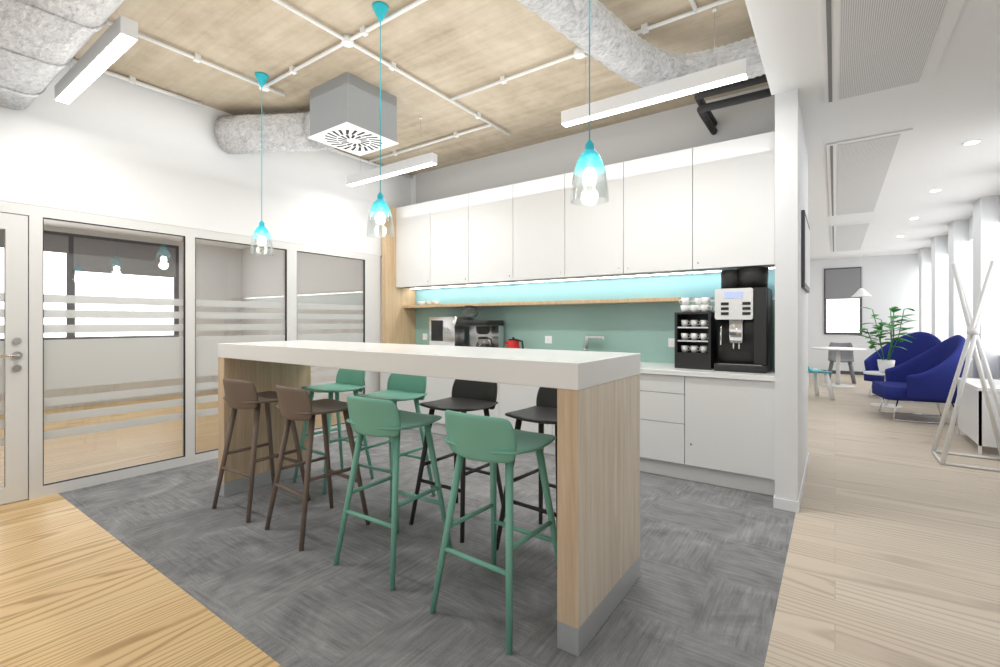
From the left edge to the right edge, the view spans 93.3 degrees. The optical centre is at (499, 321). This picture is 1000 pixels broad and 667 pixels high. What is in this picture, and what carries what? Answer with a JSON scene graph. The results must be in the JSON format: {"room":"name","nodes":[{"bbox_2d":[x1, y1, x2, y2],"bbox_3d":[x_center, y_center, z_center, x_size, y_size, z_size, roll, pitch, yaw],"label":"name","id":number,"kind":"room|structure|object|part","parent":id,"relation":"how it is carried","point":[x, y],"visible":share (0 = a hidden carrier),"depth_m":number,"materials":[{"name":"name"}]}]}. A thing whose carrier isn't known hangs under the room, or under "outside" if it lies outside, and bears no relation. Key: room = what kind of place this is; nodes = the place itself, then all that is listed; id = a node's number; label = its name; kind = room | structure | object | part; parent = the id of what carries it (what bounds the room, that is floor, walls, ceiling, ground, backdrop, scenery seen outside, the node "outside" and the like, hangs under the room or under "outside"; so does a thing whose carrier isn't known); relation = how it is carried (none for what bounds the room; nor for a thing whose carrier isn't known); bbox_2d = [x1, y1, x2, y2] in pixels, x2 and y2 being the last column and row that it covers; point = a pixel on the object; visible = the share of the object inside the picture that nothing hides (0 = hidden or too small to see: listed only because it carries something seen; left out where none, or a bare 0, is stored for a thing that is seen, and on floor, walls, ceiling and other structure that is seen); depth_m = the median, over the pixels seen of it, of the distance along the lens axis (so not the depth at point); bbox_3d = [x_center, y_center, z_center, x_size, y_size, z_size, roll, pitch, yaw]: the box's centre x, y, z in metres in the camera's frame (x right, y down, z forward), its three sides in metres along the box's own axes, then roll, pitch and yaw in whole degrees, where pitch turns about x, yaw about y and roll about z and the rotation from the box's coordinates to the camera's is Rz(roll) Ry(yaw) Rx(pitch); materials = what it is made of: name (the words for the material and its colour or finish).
{"room":"office kitchen","nodes":[
{"label":"office kitchen","id":0,"kind":"room"},
{"bbox_2d":[0,0,123,109],"bbox_3d":[-1.808,-1.700,1.823,4.160,0.492,0.732,0,0,35],"label":"air duct","id":1,"kind":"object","parent":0,"point":[39,39],"depth_m":2.43,"materials":[{"name":"silver metal"}]},
{"bbox_2d":[44,219,256,249],"bbox_3d":[-5.244,-1.390,4.611,4.410,0.040,7.450,0,0,35],"label":"ceiling","id":2,"kind":"structure","parent":0,"point":[47,222],"depth_m":7.31,"materials":[{"name":"white paint"}]},
{"bbox_2d":[0,200,379,504],"bbox_3d":[-2.917,0.212,3.867,0.127,2.075,4.930,0,0,35],"label":"wall","id":3,"kind":"structure","parent":0,"point":[30,364],"depth_m":3.72,"materials":[{"name":"white"}]},
{"bbox_2d":[0,225,381,414],"bbox_3d":[-5.305,-0.350,4.654,4.560,3.200,7.750,0,0,35],"label":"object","id":4,"kind":"structure","parent":0,"point":[76,262],"depth_m":7.50,"materials":[{"name":"white glass"}]},
{"bbox_2d":[0,63,410,256],"bbox_3d":[-3.397,-1.389,3.300,0.120,1.123,7.450,0,0,35],"label":"wall","id":5,"kind":"structure","parent":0,"point":[120,149],"depth_m":4.02,"materials":[{"name":"white paint"}]},
{"bbox_2d":[73,0,767,175],"bbox_3d":[-1.584,-2.050,2.105,4.460,0.200,7.600,0,0,35],"label":"ceiling","id":6,"kind":"structure","parent":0,"point":[453,47],"depth_m":3.49,"materials":[{"name":"beige wood"}]},
{"bbox_2d":[55,8,137,103],"bbox_3d":[-2.422,-1.710,2.798,1.250,0.480,0.075,0,0,35],"label":"ceiling light","id":7,"kind":"object","parent":6,"relation":"hanging from","point":[122,34],"depth_m":2.67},
{"bbox_2d":[250,72,272,255],"bbox_3d":[-1.881,-1.240,3.726,0.164,1.420,0.164,0,0,35],"label":"pendant light","id":8,"kind":"object","parent":6,"relation":"hanging from","point":[261,77],"visible":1,"depth_m":3.71,"materials":[{"name":"teal glass"}]},
{"bbox_3d":[-1.881,-0.646,3.726,0.164,0.232,0.164,0,0,35],"label":"lamp shade","id":9,"kind":"part","parent":8,"relation":"part of","materials":[{"name":"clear glass"}]},
{"bbox_3d":[-1.881,-0.640,3.726,0.060,0.075,0.058,0,0,35],"label":"bulb","id":10,"kind":"part","parent":8,"relation":"part of","materials":[{"name":"white glass"}]},
{"bbox_2d":[214,111,331,154],"bbox_3d":[-1.963,-1.745,4.334,1.162,0.357,0.424,0,0,10],"label":"duct","id":11,"kind":"object","parent":6,"relation":"attached to","point":[235,134],"visible":0.71,"depth_m":4.23,"materials":[{"name":"metal"}]},
{"bbox_2d":[308,72,398,155],"bbox_3d":[-1.247,-1.745,4.031,0.524,0.406,0.534,0,0,35],"label":"vent box","id":12,"kind":"object","parent":6,"relation":"attached to","point":[345,109],"depth_m":3.87,"materials":[{"name":"white metal"}]},
{"bbox_2d":[367,1,393,236],"bbox_3d":[-0.739,-1.240,2.916,0.164,1.420,0.164,0,0,35],"label":"pendant light","id":13,"kind":"object","parent":6,"relation":"hanging from","point":[380,8],"visible":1,"depth_m":2.90,"materials":[{"name":"teal glass"}]},
{"bbox_3d":[-0.739,-0.640,2.916,0.060,0.075,0.058,0,0,35],"label":"bulb","id":14,"kind":"part","parent":13,"relation":"part of","materials":[{"name":"white glass"}]},
{"bbox_3d":[-0.739,-0.646,2.916,0.164,0.232,0.164,0,0,35],"label":"lamp shade","id":15,"kind":"part","parent":13,"relation":"part of","materials":[{"name":"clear glass"}]},
{"bbox_2d":[347,116,436,186],"bbox_3d":[-1.117,-1.710,4.741,1.250,0.480,0.075,0,0,35],"label":"ceiling light","id":16,"kind":"object","parent":6,"relation":"hanging from","point":[429,159],"visible":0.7,"depth_m":4.64,"materials":[{"name":"white metal"}]},
{"bbox_2d":[71,0,731,177],"bbox_3d":[-0.524,-1.925,3.615,4.140,0.050,3.570,0,0,35],"label":"conduit","id":17,"kind":"object","parent":6,"relation":"attached to","point":[347,40],"depth_m":3.51,"materials":[{"name":"white metal"}]},
{"bbox_2d":[571,0,608,202],"bbox_3d":[0.394,-1.240,2.075,0.164,1.420,0.164,0,0,35],"label":"pendant light","id":18,"kind":"object","parent":6,"relation":"hanging from","point":[589,158],"visible":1,"depth_m":2.06,"materials":[{"name":"teal glass"}]},
{"bbox_3d":[0.394,-0.640,2.075,0.060,0.075,0.058,0,0,35],"label":"bulb","id":19,"kind":"part","parent":18,"relation":"part of","materials":[{"name":"white glass"}]},
{"bbox_3d":[0.394,-0.646,2.075,0.164,0.232,0.164,0,0,35],"label":"lamp shade","id":20,"kind":"part","parent":18,"relation":"part of","materials":[{"name":"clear glass"}]},
{"bbox_2d":[561,7,747,126],"bbox_3d":[0.977,-1.710,3.182,1.230,0.480,0.075,0,0,35],"label":"ceiling light","id":21,"kind":"object","parent":6,"relation":"hanging from","point":[737,70],"depth_m":3.09,"materials":[{"name":"white metal"}]},
{"bbox_2d":[58,429,795,666],"bbox_3d":[-0.372,1.265,3.692,4.460,0.030,3.710,0,0,35],"label":"floor","id":22,"kind":"structure","parent":0,"point":[705,593],"depth_m":2.38,"materials":[{"name":"grey carpet"}]},
{"bbox_2d":[212,378,310,522],"bbox_3d":[-1.628,0.810,3.234,0.435,0.884,0.455,0,0,32],"label":"stool","id":23,"kind":"object","parent":22,"relation":"on","point":[240,394],"visible":0.88,"depth_m":3.10,"materials":[{"name":"brown wood"}]},
{"bbox_2d":[265,385,369,550],"bbox_3d":[-1.109,0.810,2.878,0.435,0.884,0.455,0,0,39],"label":"stool","id":24,"kind":"object","parent":22,"relation":"on","point":[295,404],"visible":0.94,"depth_m":2.79,"materials":[{"name":"brown wood"}]},
{"bbox_2d":[292,368,373,494],"bbox_3d":[-1.309,0.810,3.719,0.435,0.884,0.455,0,0,37],"label":"stool","id":25,"kind":"object","parent":22,"relation":"on","point":[346,379],"visible":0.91,"depth_m":3.74,"materials":[{"name":"teal plastic"}]},
{"bbox_2d":[333,395,451,589],"bbox_3d":[-0.557,0.810,2.498,0.435,0.884,0.455,0,0,33],"label":"stool","id":26,"kind":"object","parent":22,"relation":"on","point":[372,417],"visible":1,"depth_m":2.35,"materials":[{"name":"teal plastic"}]},
{"bbox_2d":[355,373,435,516],"bbox_3d":[-0.761,0.810,3.317,0.435,0.884,0.455,0,0,31],"label":"stool","id":27,"kind":"object","parent":22,"relation":"on","point":[400,387],"visible":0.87,"depth_m":3.37,"materials":[{"name":"teal plastic"}]},
{"bbox_2d":[218,340,640,656],"bbox_3d":[-0.676,0.702,2.865,2.862,1.097,0.690,0,0,35],"label":"bar","id":28,"kind":"object","parent":22,"relation":"on","point":[598,393],"visible":0.86,"depth_m":2.08,"materials":[{"name":"white"}]},
{"bbox_2d":[409,379,502,542],"bbox_3d":[-0.257,0.810,2.972,0.435,0.884,0.455,0,0,35],"label":"stool","id":29,"kind":"object","parent":22,"relation":"on","point":[467,395],"visible":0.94,"depth_m":2.98,"materials":[{"name":"grey plastic"}]},
{"bbox_2d":[430,410,556,654],"bbox_3d":[0.002,0.810,2.077,0.435,0.884,0.455,0,0,37],"label":"stool","id":30,"kind":"object","parent":22,"relation":"on","point":[492,440],"visible":0.99,"depth_m":1.94,"materials":[{"name":"teal plastic"}]},
{"bbox_2d":[496,387,556,549],"bbox_3d":[0.274,0.810,2.632,0.435,0.884,0.455,0,0,39],"label":"stool","id":31,"kind":"object","parent":22,"relation":"on","point":[545,410],"visible":0.41,"depth_m":2.66,"materials":[{"name":"grey plastic"}]},
{"bbox_2d":[382,206,681,343],"bbox_3d":[0.102,-0.095,5.064,3.495,2.690,0.515,0,0,35],"label":"kitchen","id":32,"kind":"object","parent":22,"relation":"on","point":[398,304],"visible":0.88,"depth_m":5.88,"materials":[{"name":"beige wood"}]},
{"bbox_2d":[418,301,439,304],"bbox_3d":[-0.884,-0.238,5.882,0.350,0.045,0.128,0,0,35],"label":"plates","id":33,"kind":"object","parent":32,"relation":"attached to","point":[419,302],"visible":0.96,"depth_m":5.86,"materials":[{"name":"white ceramic"}]},
{"bbox_2d":[429,305,503,347],"bbox_3d":[-0.408,0.098,5.471,0.861,0.567,0.350,0,0,35],"label":"coffee machine","id":34,"kind":"object","parent":32,"relation":"on","point":[444,331],"visible":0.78,"depth_m":5.41,"materials":[{"name":"silver metal"}]},
{"bbox_2d":[505,337,523,348],"bbox_3d":[0.154,0.273,5.102,0.176,0.217,0.185,0,0,-11],"label":"kettle","id":35,"kind":"object","parent":32,"relation":"on","point":[512,343],"visible":0.63,"depth_m":5.06,"materials":[{"name":"red metal"}]},
{"bbox_2d":[675,297,716,369],"bbox_3d":[1.669,0.090,3.984,0.280,0.582,0.370,0,0,35],"label":"rack","id":36,"kind":"object","parent":32,"relation":"on","point":[696,330],"visible":0.99,"depth_m":3.88,"materials":[{"name":"black plastic"}]},
{"bbox_2d":[714,267,771,373],"bbox_3d":[1.940,-0.021,3.761,0.360,0.805,0.420,0,0,35],"label":"coffee machine","id":37,"kind":"object","parent":32,"relation":"on","point":[743,302],"visible":1,"depth_m":3.64,"materials":[{"name":"black plastic"}]},
{"bbox_2d":[381,372,774,495],"bbox_3d":[0.417,0.835,4.788,4.178,0.830,0.600,0,0,35],"label":"base cabinets","id":38,"kind":"object","parent":22,"relation":"on","point":[714,431],"depth_m":3.65,"materials":[{"name":"white laminate"}]},
{"bbox_2d":[583,336,774,381],"bbox_3d":[0.413,0.345,4.782,4.178,0.416,0.619,0,0,35],"label":"kitchen top","id":39,"kind":"object","parent":38,"relation":"on","point":[649,368],"depth_m":3.66,"materials":[{"name":"white stone"}]},
{"bbox_2d":[0,372,999,666],"bbox_3d":[0.302,1.265,6.714,11.320,0.030,17.300,0,0,35],"label":"floor","id":40,"kind":"structure","parent":0,"point":[893,557],"depth_m":2.44,"materials":[{"name":"beige wood"}]},
{"bbox_2d":[808,366,834,399],"bbox_3d":[5.144,0.854,7.811,0.506,0.841,0.511,0,0,5],"label":"chair","id":41,"kind":"object","parent":40,"relation":"on","point":[815,371],"visible":0.38,"depth_m":7.62,"materials":[{"name":"teal plastic"}]},
{"bbox_2d":[811,347,866,387],"bbox_3d":[6.639,0.880,9.268,0.900,0.740,0.900,0,0,35],"label":"round table","id":42,"kind":"object","parent":40,"relation":"on","point":[837,384],"visible":0.96,"depth_m":9.23,"materials":[{"name":"white paint"}]},
{"bbox_2d":[828,342,855,383],"bbox_3d":[7.147,0.854,9.897,0.511,0.841,0.506,0,0,35],"label":"chair","id":43,"kind":"object","parent":40,"relation":"on","point":[845,356],"visible":0.8,"depth_m":9.96,"materials":[{"name":"grey"}]},
{"bbox_2d":[863,371,902,407],"bbox_3d":[5.744,1.002,7.021,0.540,0.495,0.540,0,0,35],"label":"side table","id":44,"kind":"object","parent":40,"relation":"on","point":[885,404],"visible":0.59,"depth_m":7.00,"materials":[{"name":"white paint"}]},
{"bbox_2d":[858,306,917,372],"bbox_3d":[5.728,0.261,6.971,0.705,0.986,0.630,0,0,-19],"label":"plant","id":45,"kind":"object","parent":44,"relation":"on","point":[883,364],"visible":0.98,"depth_m":6.96,"materials":[{"name":"green plant"}]},
{"bbox_2d":[864,332,940,401],"bbox_3d":[6.577,0.703,7.699,0.841,1.086,1.039,0,0,-15],"label":"lounge chair","id":46,"kind":"object","parent":40,"relation":"on","point":[923,341],"visible":0.33,"depth_m":7.92,"materials":[{"name":"blue fabric"}]},
{"bbox_2d":[872,335,965,424],"bbox_3d":[5.404,0.703,6.093,0.841,1.086,1.039,0,0,25],"label":"lounge chair","id":47,"kind":"object","parent":40,"relation":"on","point":[928,376],"visible":0.81,"depth_m":5.89,"materials":[{"name":"blue fabric"}]},
{"bbox_2d":[931,260,999,471],"bbox_3d":[4.201,0.361,4.192,0.500,1.777,0.500,0,0,35],"label":"coat stand","id":48,"kind":"object","parent":40,"relation":"on","point":[973,322],"visible":1,"depth_m":4.17,"materials":[{"name":"white paint"}]},
{"bbox_2d":[957,378,999,454],"bbox_3d":[4.942,0.935,4.769,0.340,0.630,1.000,0,0,35],"label":"cabinet","id":49,"kind":"object","parent":40,"relation":"on","point":[973,418],"visible":0.89,"depth_m":4.55,"materials":[{"name":"white paint"}]},
{"bbox_2d":[411,85,774,307],"bbox_3d":[0.517,-0.350,5.178,4.490,3.200,0.156,0,0,35],"label":"wall","id":50,"kind":"structure","parent":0,"point":[681,128],"depth_m":4.69,"materials":[{"name":"white paint"}]},
{"bbox_2d":[396,131,774,288],"bbox_3d":[0.490,-0.934,4.891,4.178,1.012,0.351,0,0,35],"label":"wall cabinets","id":51,"kind":"object","parent":50,"relation":"attached to","point":[708,208],"depth_m":4.32,"materials":[{"name":"white laminate"}]},
{"bbox_2d":[415,269,774,368],"bbox_3d":[0.586,-0.025,5.026,4.178,0.815,0.016,0,0,35],"label":"backsplash","id":52,"kind":"structure","parent":50,"relation":"attached to","point":[646,329],"depth_m":4.80,"materials":[{"name":"teal glass"}]},
{"bbox_2d":[517,0,764,86],"bbox_3d":[0.411,-1.726,2.514,2.992,0.261,0.717,0,0,-34],"label":"duct","id":53,"kind":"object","parent":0,"point":[617,47],"depth_m":2.92,"materials":[{"name":"silver metal"}]},
{"bbox_2d":[694,74,773,134],"bbox_3d":[1.829,-1.656,3.639,0.545,0.205,0.828,0,0,35],"label":"ceiling pipe","id":54,"kind":"object","parent":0,"point":[704,109],"depth_m":3.36,"materials":[{"name":"black metal"}]},
{"bbox_2d":[773,89,808,512],"bbox_3d":[2.319,-0.350,3.725,0.146,3.200,1.456,0,0,35],"label":"wall column","id":55,"kind":"structure","parent":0,"point":[791,152],"depth_m":3.15,"materials":[{"name":"white paint"}]},
{"bbox_2d":[801,210,809,292],"bbox_3d":[2.423,-0.530,3.737,0.023,0.560,0.800,0,0,35],"label":"picture frame","id":56,"kind":"object","parent":55,"relation":"attached to","point":[805,229],"visible":1,"depth_m":3.45,"materials":[{"name":"grey"}]},
{"bbox_2d":[808,253,918,374],"bbox_3d":[6.448,-0.350,12.653,7.870,3.200,0.200,0,0,35],"label":"wall corridor end","id":57,"kind":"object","parent":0,"point":[835,316],"depth_m":11.15,"materials":[{"name":"white paint"}]},
{"bbox_2d":[745,0,999,259],"bbox_3d":[1.499,-1.732,5.680,7.870,0.436,17.000,0,0,35],"label":"ceiling","id":58,"kind":"structure","parent":0,"point":[891,93],"depth_m":3.38,"materials":[{"name":"white paint"}]},
{"bbox_2d":[851,240,870,296],"bbox_3d":[6.693,-1.000,8.739,0.300,1.060,0.300,0,0,35],"label":"pendant light","id":59,"kind":"object","parent":58,"relation":"hanging from","point":[861,292],"visible":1,"depth_m":8.72,"materials":[{"name":"white paint"}]},
{"bbox_2d":[919,195,999,404],"bbox_3d":[4.721,-0.140,3.774,0.410,2.780,17.620,0,0,35],"label":"wall","id":60,"kind":"structure","parent":0,"point":[972,243],"depth_m":7.03,"materials":[{"name":"white paint"}]},
{"bbox_2d":[965,357,972,377],"bbox_3d":[6.560,0.880,6.564,0.090,0.740,1.100,0,0,35],"label":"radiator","id":61,"kind":"object","parent":60,"relation":"attached to","point":[970,372],"visible":0.02,"depth_m":6.43,"materials":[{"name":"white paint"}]}
]}

